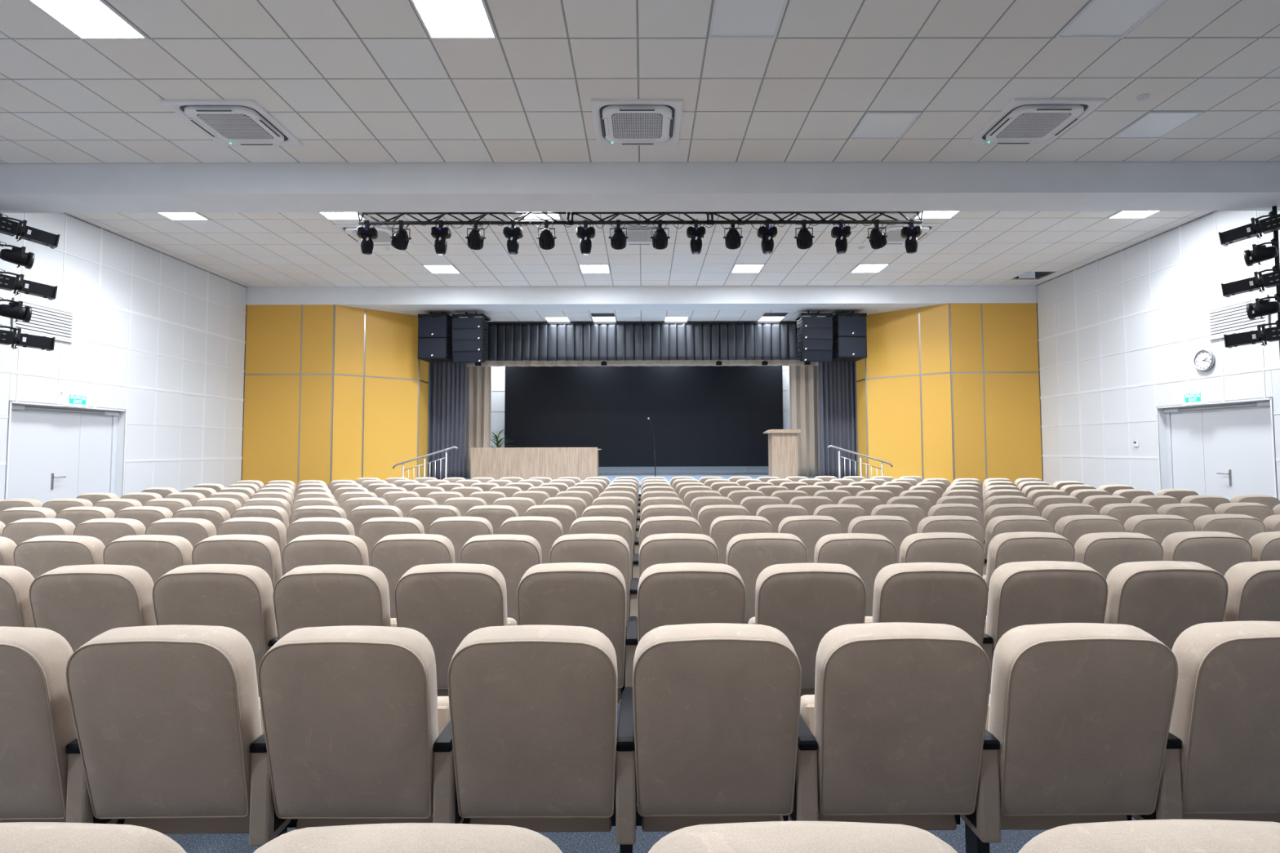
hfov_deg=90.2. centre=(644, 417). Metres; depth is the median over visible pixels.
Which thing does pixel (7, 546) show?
seat
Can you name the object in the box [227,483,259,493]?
seat
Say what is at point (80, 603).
seat
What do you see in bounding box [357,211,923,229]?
lighting truss
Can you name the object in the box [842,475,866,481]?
seat
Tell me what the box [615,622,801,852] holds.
seat
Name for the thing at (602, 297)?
beam
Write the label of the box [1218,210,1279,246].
spotlight
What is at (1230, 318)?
air vent
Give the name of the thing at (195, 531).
seat
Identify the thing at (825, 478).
seat
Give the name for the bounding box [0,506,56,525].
seat
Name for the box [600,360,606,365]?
light
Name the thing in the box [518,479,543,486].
seat
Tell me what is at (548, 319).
diffuser
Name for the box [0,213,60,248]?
spotlight
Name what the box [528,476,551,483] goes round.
seat
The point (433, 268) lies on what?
recessed light
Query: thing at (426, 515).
seat
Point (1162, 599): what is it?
seat
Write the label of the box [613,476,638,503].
seat
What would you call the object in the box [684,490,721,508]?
seat
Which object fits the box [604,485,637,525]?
seat
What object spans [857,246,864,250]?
smoke detector
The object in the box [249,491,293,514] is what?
seat
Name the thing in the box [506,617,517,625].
seat cushion
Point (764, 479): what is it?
seat
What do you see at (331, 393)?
wall
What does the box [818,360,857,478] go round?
stage curtain
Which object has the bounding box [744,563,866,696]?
seat
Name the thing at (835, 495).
seat
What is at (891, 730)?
seat
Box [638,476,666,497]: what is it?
seat
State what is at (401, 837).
seat
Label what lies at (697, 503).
seat
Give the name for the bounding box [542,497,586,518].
seat
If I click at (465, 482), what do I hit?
seat
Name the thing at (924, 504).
seat
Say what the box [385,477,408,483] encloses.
seat
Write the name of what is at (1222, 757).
seat
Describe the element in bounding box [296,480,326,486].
seat
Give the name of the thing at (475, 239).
spotlight
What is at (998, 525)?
seat
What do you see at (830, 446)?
handrail
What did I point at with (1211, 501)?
seat
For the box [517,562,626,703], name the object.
seat
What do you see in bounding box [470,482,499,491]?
seat
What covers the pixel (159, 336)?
wall
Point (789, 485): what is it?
seat
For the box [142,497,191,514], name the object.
seat
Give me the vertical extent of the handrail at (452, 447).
1.574 m
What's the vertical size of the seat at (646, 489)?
0.999 m
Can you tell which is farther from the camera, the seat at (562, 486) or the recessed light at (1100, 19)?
the seat at (562, 486)
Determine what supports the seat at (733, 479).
on the floor
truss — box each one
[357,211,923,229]
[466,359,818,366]
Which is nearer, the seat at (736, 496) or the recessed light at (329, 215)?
the seat at (736, 496)
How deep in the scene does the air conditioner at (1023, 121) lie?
6.84 m
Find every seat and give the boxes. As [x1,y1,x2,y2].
[0,498,43,511]
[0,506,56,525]
[0,520,5,537]
[0,536,17,565]
[0,565,35,627]
[0,626,77,822]
[0,822,186,852]
[2,518,75,545]
[13,535,105,579]
[28,564,156,652]
[41,497,93,514]
[55,506,115,526]
[65,624,264,834]
[73,518,146,546]
[75,492,119,504]
[92,498,142,514]
[102,534,193,585]
[114,506,173,528]
[120,492,163,506]
[141,487,177,498]
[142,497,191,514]
[144,518,216,548]
[151,564,277,697]
[164,492,205,506]
[171,506,230,530]
[180,487,217,497]
[191,534,282,589]
[192,497,241,517]
[193,483,225,492]
[208,492,249,505]
[216,516,287,576]
[218,487,255,498]
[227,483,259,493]
[230,505,288,530]
[234,480,264,489]
[241,497,290,525]
[248,625,450,846]
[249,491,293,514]
[253,822,562,852]
[256,487,293,503]
[261,483,294,497]
[266,480,295,490]
[268,564,396,648]
[281,534,368,574]
[283,517,355,575]
[289,505,346,524]
[291,497,339,513]
[293,487,331,497]
[293,491,334,503]
[294,483,328,493]
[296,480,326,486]
[327,480,356,490]
[330,483,362,494]
[333,486,368,501]
[337,491,377,507]
[341,497,388,519]
[347,505,403,536]
[355,477,380,484]
[357,516,424,566]
[360,480,387,488]
[365,483,396,492]
[370,533,455,617]
[373,486,407,497]
[381,491,420,506]
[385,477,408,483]
[391,480,419,487]
[392,497,438,517]
[394,563,517,696]
[400,483,431,491]
[406,505,461,533]
[411,486,444,497]
[413,477,437,483]
[423,480,449,486]
[425,491,463,505]
[427,516,493,563]
[432,624,617,832]
[435,483,464,491]
[442,477,466,483]
[442,497,487,516]
[450,486,483,497]
[455,480,480,486]
[459,534,542,625]
[465,505,518,534]
[468,491,506,505]
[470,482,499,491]
[471,477,494,482]
[487,480,511,486]
[488,486,522,497]
[492,497,536,516]
[498,515,563,564]
[499,476,523,482]
[505,482,533,491]
[511,490,550,505]
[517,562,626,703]
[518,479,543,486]
[524,504,577,535]
[527,486,559,497]
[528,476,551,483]
[539,482,568,491]
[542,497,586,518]
[549,479,575,487]
[549,533,630,637]
[555,490,593,507]
[557,476,581,484]
[566,486,599,500]
[568,516,632,594]
[573,482,603,494]
[581,479,607,491]
[581,505,633,575]
[585,476,609,485]
[591,496,635,555]
[598,490,636,530]
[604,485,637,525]
[607,482,637,492]
[611,479,638,499]
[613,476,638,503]
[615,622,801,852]
[625,562,746,687]
[629,533,719,617]
[632,515,702,579]
[634,504,693,553]
[635,496,684,537]
[636,485,675,515]
[636,490,679,524]
[637,481,671,508]
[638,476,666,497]
[638,479,668,502]
[648,821,957,852]
[670,476,694,487]
[672,479,699,490]
[675,482,704,497]
[679,485,712,503]
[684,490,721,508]
[689,496,733,520]
[697,504,750,536]
[698,476,722,484]
[703,479,729,487]
[709,515,773,564]
[710,481,739,491]
[717,485,750,497]
[726,533,807,623]
[727,489,764,505]
[728,476,751,482]
[735,479,761,486]
[740,496,784,515]
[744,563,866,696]
[745,481,773,490]
[755,485,788,496]
[755,504,808,533]
[756,476,779,482]
[766,479,791,485]
[770,489,808,504]
[777,515,843,563]
[779,481,808,490]
[785,476,807,481]
[788,622,991,830]
[789,496,833,515]
[794,485,826,496]
[798,478,823,485]
[813,481,842,489]
[813,489,852,504]
[813,504,866,533]
[813,533,897,616]
[814,475,837,481]
[829,478,854,485]
[833,485,866,496]
[837,496,883,515]
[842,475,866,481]
[847,515,914,563]
[848,481,877,489]
[856,489,895,504]
[860,478,886,485]
[864,562,988,647]
[871,475,894,481]
[871,484,904,496]
[871,504,925,533]
[882,481,912,490]
[886,496,933,517]
[891,478,918,485]
[898,489,939,506]
[898,532,984,577]
[899,475,924,482]
[908,484,943,497]
[915,481,947,492]
[916,515,984,546]
[922,478,951,487]
[928,503,983,525]
[936,495,983,513]
[942,489,983,502]
[946,484,982,496]
[949,481,982,491]
[952,478,982,486]
[960,622,1177,852]
[982,478,1012,492]
[982,480,1017,496]
[982,484,1020,504]
[982,515,1055,575]
[982,531,1075,616]
[982,560,1108,693]
[983,488,1026,506]
[983,495,1032,519]
[983,503,1041,549]
[1013,478,1043,486]
[1017,480,1048,491]
[1017,819,1279,852]
[1021,484,1057,497]
[1026,488,1068,506]
[1033,495,1081,514]
[1041,502,1099,527]
[1052,480,1084,489]
[1054,515,1124,546]
[1059,484,1095,495]
[1070,488,1111,502]
[1074,532,1163,580]
[1081,495,1130,512]
[1097,484,1133,495]
[1099,502,1157,524]
[1103,560,1228,650]
[1112,488,1155,502]
[1124,514,1195,544]
[1131,495,1181,510]
[1131,621,1279,822]
[1155,488,1198,501]
[1156,503,1215,523]
[1161,531,1252,576]
[1180,494,1231,510]
[1193,514,1265,541]
[1213,502,1274,522]
[1223,560,1279,622]
[1229,494,1279,509]
[1248,531,1279,561]
[1262,514,1279,532]
[1272,503,1279,515]
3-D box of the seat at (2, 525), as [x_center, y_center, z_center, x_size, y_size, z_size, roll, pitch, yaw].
[-5.047,1.262,4.958,0.534,0.999,0.604,0,-3,0]
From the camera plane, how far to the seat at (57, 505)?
6.65 m
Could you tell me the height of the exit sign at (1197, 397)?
0.193 m
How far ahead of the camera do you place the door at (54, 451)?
9.63 m
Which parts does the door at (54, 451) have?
handle plate, closer rail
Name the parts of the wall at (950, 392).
yellow panel, yellow panel, yellow panel, yellow panel, yellow panel, yellow panel, yellow panel, yellow panel, yellow panel, yellow panel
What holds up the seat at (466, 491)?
on the floor
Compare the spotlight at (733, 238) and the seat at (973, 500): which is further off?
the spotlight at (733, 238)
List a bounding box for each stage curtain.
[428,362,466,479]
[466,366,491,478]
[789,365,820,477]
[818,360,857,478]
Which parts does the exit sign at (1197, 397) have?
green plate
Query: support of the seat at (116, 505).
on the floor
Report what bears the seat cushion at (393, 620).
on the seat at (314, 595)
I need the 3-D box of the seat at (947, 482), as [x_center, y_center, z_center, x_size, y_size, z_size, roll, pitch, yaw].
[4.851,1.525,10.891,0.528,1.001,0.604,0,-3,0]
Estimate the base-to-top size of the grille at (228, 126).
0.005 m
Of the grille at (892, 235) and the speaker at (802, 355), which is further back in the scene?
the speaker at (802, 355)
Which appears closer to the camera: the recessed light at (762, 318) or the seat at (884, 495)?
the seat at (884, 495)
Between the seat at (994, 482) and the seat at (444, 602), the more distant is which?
the seat at (994, 482)
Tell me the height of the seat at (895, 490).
1.002 m
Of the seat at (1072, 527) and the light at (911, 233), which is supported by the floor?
the seat at (1072, 527)
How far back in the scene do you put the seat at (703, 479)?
11.59 m
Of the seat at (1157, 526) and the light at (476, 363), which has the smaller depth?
the seat at (1157, 526)
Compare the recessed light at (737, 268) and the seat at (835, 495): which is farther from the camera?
the recessed light at (737, 268)
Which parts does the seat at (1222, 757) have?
panel, armrest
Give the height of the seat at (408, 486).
0.998 m
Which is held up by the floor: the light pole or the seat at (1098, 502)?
the seat at (1098, 502)
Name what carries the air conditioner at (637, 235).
attached to the ceiling at (246, 249)
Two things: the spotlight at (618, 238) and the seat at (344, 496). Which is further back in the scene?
the spotlight at (618, 238)
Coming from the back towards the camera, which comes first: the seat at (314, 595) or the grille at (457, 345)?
the grille at (457, 345)
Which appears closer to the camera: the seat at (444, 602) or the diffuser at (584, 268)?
the seat at (444, 602)
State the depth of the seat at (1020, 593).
2.76 m
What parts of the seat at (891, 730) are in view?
panel, armrest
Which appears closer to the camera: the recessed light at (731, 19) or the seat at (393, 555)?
the seat at (393, 555)
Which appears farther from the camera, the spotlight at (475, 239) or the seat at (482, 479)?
the seat at (482, 479)
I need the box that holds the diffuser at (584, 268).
[580,265,608,272]
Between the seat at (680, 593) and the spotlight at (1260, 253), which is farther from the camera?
the spotlight at (1260, 253)
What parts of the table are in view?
panel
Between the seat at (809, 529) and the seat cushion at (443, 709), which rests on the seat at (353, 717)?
the seat cushion at (443, 709)
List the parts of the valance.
heading rail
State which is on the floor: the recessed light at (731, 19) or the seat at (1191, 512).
the seat at (1191, 512)
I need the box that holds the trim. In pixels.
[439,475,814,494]
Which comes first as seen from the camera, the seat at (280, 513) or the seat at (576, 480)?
the seat at (280, 513)
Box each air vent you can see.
[11,297,74,342]
[591,313,614,316]
[762,312,787,315]
[1207,294,1270,340]
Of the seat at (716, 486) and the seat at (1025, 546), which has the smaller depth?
the seat at (1025, 546)
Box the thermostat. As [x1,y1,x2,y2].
[1133,440,1138,446]
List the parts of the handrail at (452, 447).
post, post, rail, post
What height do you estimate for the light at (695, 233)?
0.492 m
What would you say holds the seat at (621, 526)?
on the floor
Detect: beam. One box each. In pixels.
[0,160,1279,213]
[245,284,1037,311]
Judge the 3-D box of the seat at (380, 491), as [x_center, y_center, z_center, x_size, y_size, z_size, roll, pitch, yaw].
[-3.495,1.453,8.898,0.530,0.998,0.604,0,-3,0]
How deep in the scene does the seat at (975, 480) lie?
10.62 m
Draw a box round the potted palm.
[490,428,512,447]
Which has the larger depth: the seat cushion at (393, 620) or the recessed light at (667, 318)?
the recessed light at (667, 318)
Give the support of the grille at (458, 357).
attached to the speaker at (469, 356)
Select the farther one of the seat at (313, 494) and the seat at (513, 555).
the seat at (313, 494)
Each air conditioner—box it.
[160,99,302,146]
[332,224,413,244]
[590,98,683,145]
[608,224,669,244]
[862,222,942,244]
[967,97,1106,145]
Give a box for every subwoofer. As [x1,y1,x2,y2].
[417,316,452,340]
[417,337,453,362]
[831,337,866,361]
[832,315,866,339]
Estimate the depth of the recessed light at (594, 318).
15.40 m
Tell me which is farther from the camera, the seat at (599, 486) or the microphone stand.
the microphone stand
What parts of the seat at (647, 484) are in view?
backrest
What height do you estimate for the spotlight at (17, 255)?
0.342 m
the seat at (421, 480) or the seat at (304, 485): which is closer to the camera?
the seat at (304, 485)
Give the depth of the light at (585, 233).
9.10 m
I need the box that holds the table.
[468,447,601,479]
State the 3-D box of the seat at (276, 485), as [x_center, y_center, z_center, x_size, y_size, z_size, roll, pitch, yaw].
[-5.585,1.508,9.876,0.531,0.996,0.604,0,-3,0]
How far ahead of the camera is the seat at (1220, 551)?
3.74 m
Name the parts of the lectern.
panel, panel, panel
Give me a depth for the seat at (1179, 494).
7.67 m
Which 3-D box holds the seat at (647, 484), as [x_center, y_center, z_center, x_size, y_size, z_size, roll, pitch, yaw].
[0.154,1.489,9.894,0.524,1.002,0.603,0,-3,0]
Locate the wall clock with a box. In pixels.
[1194,349,1214,371]
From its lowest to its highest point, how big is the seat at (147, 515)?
1.000 m
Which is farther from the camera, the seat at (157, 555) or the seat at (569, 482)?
the seat at (569, 482)
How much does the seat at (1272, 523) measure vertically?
1.000 m
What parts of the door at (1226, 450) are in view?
closer rail, handle plate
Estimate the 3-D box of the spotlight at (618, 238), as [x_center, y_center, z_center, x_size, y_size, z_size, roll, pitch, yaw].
[-0.379,-2.632,9.212,0.276,0.417,0.274,3,-4,-44]
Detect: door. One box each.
[4,400,127,504]
[1155,397,1277,500]
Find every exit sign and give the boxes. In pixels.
[60,391,88,406]
[1180,390,1206,404]
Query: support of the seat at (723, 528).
on the floor
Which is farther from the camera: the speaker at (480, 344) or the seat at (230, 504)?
the speaker at (480, 344)
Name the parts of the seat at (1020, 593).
panel, armrest, backrest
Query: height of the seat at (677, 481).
1.002 m
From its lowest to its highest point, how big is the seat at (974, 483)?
0.997 m
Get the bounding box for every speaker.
[452,317,488,329]
[452,328,488,340]
[452,339,488,351]
[452,351,488,363]
[796,316,832,328]
[796,328,832,339]
[796,338,832,351]
[796,350,832,361]
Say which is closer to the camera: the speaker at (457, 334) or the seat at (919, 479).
the seat at (919, 479)
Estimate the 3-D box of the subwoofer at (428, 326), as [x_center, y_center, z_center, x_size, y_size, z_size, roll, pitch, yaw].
[-4.764,-2.024,14.658,0.676,0.472,0.632,0,-3,4]
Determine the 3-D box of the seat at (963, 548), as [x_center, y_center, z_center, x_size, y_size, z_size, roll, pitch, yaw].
[1.736,1.194,3.995,0.521,1.000,0.603,0,-3,0]
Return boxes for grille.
[197,114,272,139]
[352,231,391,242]
[356,231,391,241]
[417,338,445,357]
[418,317,445,337]
[453,318,481,328]
[453,329,481,339]
[453,341,481,351]
[453,351,482,362]
[611,113,662,138]
[623,231,654,241]
[803,317,831,327]
[803,328,831,338]
[803,340,831,350]
[839,316,866,335]
[839,337,866,356]
[885,230,906,241]
[996,112,1071,137]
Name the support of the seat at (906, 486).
on the floor
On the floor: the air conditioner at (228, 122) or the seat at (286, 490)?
the seat at (286, 490)
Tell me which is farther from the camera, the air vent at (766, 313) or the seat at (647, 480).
the air vent at (766, 313)
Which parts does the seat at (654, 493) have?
backrest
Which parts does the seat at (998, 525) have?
panel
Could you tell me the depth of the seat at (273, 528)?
4.70 m
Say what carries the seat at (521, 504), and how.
on the floor
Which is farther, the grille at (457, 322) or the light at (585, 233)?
the grille at (457, 322)
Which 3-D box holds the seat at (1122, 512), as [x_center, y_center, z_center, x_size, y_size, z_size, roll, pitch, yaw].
[4.341,1.284,5.971,0.524,0.999,0.603,0,-3,0]
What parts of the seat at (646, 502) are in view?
panel, armrest, backrest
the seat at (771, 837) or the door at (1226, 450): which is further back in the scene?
the door at (1226, 450)
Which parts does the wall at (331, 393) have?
yellow panel, yellow panel, yellow panel, yellow panel, yellow panel, yellow panel, yellow panel, yellow panel, yellow panel, yellow panel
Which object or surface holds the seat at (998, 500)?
on the floor
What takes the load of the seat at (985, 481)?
on the floor
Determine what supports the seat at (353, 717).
on the floor
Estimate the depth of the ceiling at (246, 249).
11.48 m
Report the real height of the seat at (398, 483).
1.002 m
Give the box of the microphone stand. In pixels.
[647,417,655,476]
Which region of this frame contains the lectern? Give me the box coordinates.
[763,429,800,479]
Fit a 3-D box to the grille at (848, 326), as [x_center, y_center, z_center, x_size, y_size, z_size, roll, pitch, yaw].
[4.686,-2.066,14.381,0.616,0.432,0.012,0,-3,-4]
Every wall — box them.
[0,213,247,500]
[240,304,430,488]
[490,365,790,475]
[854,302,1043,488]
[1035,210,1279,501]
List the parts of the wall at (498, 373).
wall panel, wall panel, wall panel, wall panel, wall panel, wall panel, wall panel, wall panel, wall panel, wall panel, wall panel, wall panel, wall panel, wall panel, wall panel, skirting, wall panel, wall panel, wall panel, wall panel, wall panel, wall panel, wall panel, wall panel, wall panel, wall panel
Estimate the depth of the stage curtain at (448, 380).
15.97 m
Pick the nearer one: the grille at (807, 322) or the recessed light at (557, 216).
the recessed light at (557, 216)
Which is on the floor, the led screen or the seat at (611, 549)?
the seat at (611, 549)
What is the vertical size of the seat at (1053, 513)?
1.000 m
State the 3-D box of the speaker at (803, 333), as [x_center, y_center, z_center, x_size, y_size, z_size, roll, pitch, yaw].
[3.874,-1.894,14.575,0.726,0.254,0.432,0,0,-6]
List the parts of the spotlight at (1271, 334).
colour frame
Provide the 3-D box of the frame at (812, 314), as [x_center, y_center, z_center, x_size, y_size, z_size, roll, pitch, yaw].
[3.876,-2.368,14.661,0.720,0.155,0.550,0,-3,-4]
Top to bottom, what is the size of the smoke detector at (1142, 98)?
0.048 m
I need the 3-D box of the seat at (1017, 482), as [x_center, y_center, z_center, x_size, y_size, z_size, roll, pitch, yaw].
[6.444,1.521,10.896,0.580,0.999,0.603,0,-3,0]
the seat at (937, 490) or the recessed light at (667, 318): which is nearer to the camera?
the seat at (937, 490)
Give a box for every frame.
[417,311,453,319]
[451,311,490,320]
[794,311,832,319]
[831,311,866,318]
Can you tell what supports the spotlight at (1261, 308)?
attached to the light pole
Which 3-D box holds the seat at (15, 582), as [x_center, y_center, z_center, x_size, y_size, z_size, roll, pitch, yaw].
[-2.958,1.158,2.998,0.523,1.001,0.603,0,-3,0]
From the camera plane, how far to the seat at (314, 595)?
2.75 m
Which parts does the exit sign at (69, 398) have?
green plate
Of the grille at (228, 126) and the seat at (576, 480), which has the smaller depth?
the grille at (228, 126)
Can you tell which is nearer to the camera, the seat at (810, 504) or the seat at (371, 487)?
the seat at (810, 504)
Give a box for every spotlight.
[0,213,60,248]
[0,240,34,269]
[0,268,57,300]
[0,297,31,322]
[0,324,55,351]
[390,220,411,249]
[465,219,485,249]
[536,219,556,249]
[608,219,628,249]
[650,219,670,249]
[723,219,742,248]
[794,219,814,248]
[866,218,887,248]
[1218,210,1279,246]
[1221,265,1279,297]
[1223,320,1279,348]
[1243,238,1278,266]
[1246,293,1279,319]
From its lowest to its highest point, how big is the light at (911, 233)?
0.492 m
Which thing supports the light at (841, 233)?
hanging from the lighting truss at (602, 221)
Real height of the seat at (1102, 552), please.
0.998 m
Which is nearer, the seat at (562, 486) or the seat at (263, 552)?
the seat at (263, 552)
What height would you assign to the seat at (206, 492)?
0.996 m
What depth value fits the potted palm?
17.42 m
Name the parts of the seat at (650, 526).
panel, armrest, backrest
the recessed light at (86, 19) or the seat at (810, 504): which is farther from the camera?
the seat at (810, 504)
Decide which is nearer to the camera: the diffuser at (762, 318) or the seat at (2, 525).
the seat at (2, 525)
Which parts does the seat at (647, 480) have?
backrest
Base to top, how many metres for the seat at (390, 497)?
1.002 m
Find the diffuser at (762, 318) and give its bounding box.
[759,316,783,320]
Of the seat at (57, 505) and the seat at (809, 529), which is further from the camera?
the seat at (57, 505)
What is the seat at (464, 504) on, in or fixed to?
on the floor
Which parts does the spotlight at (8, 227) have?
colour frame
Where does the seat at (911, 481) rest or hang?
on the floor
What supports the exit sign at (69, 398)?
attached to the wall at (159, 336)
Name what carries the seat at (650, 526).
on the floor
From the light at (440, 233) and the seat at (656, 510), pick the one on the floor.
the seat at (656, 510)
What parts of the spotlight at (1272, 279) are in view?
colour frame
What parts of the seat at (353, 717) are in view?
armrest, panel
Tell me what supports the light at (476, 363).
hanging from the ceiling at (573, 315)
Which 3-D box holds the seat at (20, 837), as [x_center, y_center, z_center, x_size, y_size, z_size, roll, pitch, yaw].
[-0.863,1.054,1.036,0.528,1.002,0.604,0,-3,0]
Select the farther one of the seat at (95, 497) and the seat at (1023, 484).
the seat at (1023, 484)
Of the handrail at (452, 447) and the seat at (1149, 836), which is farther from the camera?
the handrail at (452, 447)
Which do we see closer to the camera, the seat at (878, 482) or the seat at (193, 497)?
the seat at (193, 497)
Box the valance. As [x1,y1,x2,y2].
[484,321,799,360]
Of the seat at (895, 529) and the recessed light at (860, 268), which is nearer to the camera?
the seat at (895, 529)
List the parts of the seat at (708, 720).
panel, armrest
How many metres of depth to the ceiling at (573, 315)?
14.91 m
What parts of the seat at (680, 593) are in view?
panel, armrest, backrest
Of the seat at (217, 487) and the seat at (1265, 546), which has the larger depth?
the seat at (217, 487)
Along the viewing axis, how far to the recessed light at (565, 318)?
15.38 m
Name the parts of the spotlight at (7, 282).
colour frame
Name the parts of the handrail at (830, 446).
post, rail, post, post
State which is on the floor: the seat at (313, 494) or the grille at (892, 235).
the seat at (313, 494)
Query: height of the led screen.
3.500 m
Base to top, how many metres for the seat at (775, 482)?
0.997 m
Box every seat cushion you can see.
[390,617,396,622]
[437,696,450,724]
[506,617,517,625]
[617,657,625,703]
[747,617,755,624]
[800,694,814,724]
[864,616,872,621]
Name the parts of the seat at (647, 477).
backrest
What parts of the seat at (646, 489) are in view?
backrest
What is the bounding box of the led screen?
[504,365,782,466]
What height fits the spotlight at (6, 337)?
0.340 m
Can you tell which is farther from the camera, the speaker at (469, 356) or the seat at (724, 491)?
the speaker at (469, 356)
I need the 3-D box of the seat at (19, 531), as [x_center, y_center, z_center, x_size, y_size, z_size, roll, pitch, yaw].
[-4.529,1.260,4.960,0.528,1.000,0.604,0,-3,0]
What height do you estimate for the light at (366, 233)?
0.492 m
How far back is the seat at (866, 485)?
9.63 m
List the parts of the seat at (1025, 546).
backrest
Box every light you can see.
[27,0,148,39]
[158,212,209,220]
[318,212,366,219]
[356,220,377,254]
[410,0,497,39]
[422,264,461,273]
[430,220,451,254]
[475,362,481,365]
[502,219,523,254]
[520,213,561,219]
[543,315,570,321]
[576,219,595,254]
[578,263,610,273]
[591,316,616,321]
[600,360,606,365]
[663,315,688,321]
[686,219,706,253]
[708,0,787,38]
[715,360,721,365]
[730,263,764,272]
[756,315,785,321]
[757,219,777,253]
[761,360,768,365]
[804,361,810,364]
[831,219,851,253]
[848,111,921,139]
[849,263,889,272]
[900,219,921,253]
[912,211,959,218]
[1055,0,1166,38]
[1106,210,1159,218]
[1110,111,1204,139]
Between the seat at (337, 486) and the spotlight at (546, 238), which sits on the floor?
the seat at (337, 486)
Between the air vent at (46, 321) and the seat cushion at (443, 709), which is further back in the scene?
the air vent at (46, 321)
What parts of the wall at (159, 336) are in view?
wall panel, wall panel, wall panel, wall panel, wall panel, wall panel, wall panel, wall panel, wall panel, wall panel, wall panel, wall panel, wall panel, wall panel, wall panel, wall panel, wall panel, wall panel, wall panel, wall panel, wall panel, wall panel, wall panel, wall panel, wall panel, wall panel, wall panel, wall panel, wall panel, wall panel, wall panel, wall panel, wall panel, wall panel, wall panel, wall panel, wall panel, wall panel, wall panel, wall panel, wall panel, wall panel, wall panel, wall panel, wall panel, wall panel, wall panel, wall panel, wall panel, wall panel, wall panel, wall panel, wall panel, wall panel, wall panel, wall panel, wall panel, wall panel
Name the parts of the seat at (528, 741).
armrest, panel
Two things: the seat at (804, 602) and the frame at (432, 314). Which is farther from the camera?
the frame at (432, 314)
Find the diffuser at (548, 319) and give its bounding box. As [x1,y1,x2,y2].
[545,317,569,321]
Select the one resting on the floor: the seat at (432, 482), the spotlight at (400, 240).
the seat at (432, 482)
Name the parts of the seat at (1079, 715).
panel, armrest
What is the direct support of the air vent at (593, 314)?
attached to the ceiling at (573, 315)
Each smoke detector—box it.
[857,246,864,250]
[1136,93,1149,102]
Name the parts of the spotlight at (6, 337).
colour frame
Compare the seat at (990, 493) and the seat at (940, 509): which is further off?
the seat at (990, 493)
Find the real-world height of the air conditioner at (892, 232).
0.058 m
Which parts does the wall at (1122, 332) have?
wall panel, wall panel, wall panel, wall panel, wall panel, wall panel, wall panel, wall panel, wall panel, wall panel, wall panel, wall panel, wall panel, wall panel, wall panel, wall panel, wall panel, wall panel, wall panel, wall panel, wall panel, wall panel, wall panel, wall panel, wall panel, wall panel, wall panel, wall panel, wall panel, wall panel, wall panel, wall panel, wall panel, wall panel, wall panel, wall panel, wall panel, wall panel, wall panel, wall panel, wall panel, wall panel, wall panel, wall panel, wall panel, wall panel, wall panel, wall panel, wall panel, wall panel, wall panel, wall panel, wall panel, wall panel, wall panel, wall panel, wall panel, wall panel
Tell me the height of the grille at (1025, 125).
0.006 m
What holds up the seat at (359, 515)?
on the floor
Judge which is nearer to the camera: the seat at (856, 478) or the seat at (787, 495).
the seat at (787, 495)
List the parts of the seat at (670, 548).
panel, armrest, backrest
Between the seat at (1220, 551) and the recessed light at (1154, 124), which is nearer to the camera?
the seat at (1220, 551)
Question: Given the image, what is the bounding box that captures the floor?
[164,575,1136,852]
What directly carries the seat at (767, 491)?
on the floor
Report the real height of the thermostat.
0.100 m
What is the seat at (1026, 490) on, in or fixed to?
on the floor
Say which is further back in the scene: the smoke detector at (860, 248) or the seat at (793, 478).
the seat at (793, 478)
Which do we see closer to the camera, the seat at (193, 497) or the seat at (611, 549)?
the seat at (611, 549)
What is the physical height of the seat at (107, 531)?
0.998 m
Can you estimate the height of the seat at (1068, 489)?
1.001 m
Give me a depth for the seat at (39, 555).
3.72 m
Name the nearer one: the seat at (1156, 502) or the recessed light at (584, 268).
the seat at (1156, 502)
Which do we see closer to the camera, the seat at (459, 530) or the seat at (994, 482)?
the seat at (459, 530)
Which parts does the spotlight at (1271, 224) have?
colour frame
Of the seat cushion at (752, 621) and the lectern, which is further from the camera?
the lectern
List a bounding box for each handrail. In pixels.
[392,446,457,479]
[826,444,893,479]
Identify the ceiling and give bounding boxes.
[0,0,1279,163]
[67,210,1213,286]
[384,310,896,322]
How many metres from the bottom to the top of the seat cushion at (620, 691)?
0.380 m
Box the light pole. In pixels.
[1271,205,1279,353]
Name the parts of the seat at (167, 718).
armrest, panel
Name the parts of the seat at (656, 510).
panel, armrest, backrest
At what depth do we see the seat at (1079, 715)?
1.80 m
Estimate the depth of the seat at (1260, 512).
5.71 m
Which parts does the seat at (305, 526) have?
backrest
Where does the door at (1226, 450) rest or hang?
in the wall at (1122, 332)
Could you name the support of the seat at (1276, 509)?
on the floor
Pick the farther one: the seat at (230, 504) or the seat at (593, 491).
the seat at (593, 491)
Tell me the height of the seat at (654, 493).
0.997 m

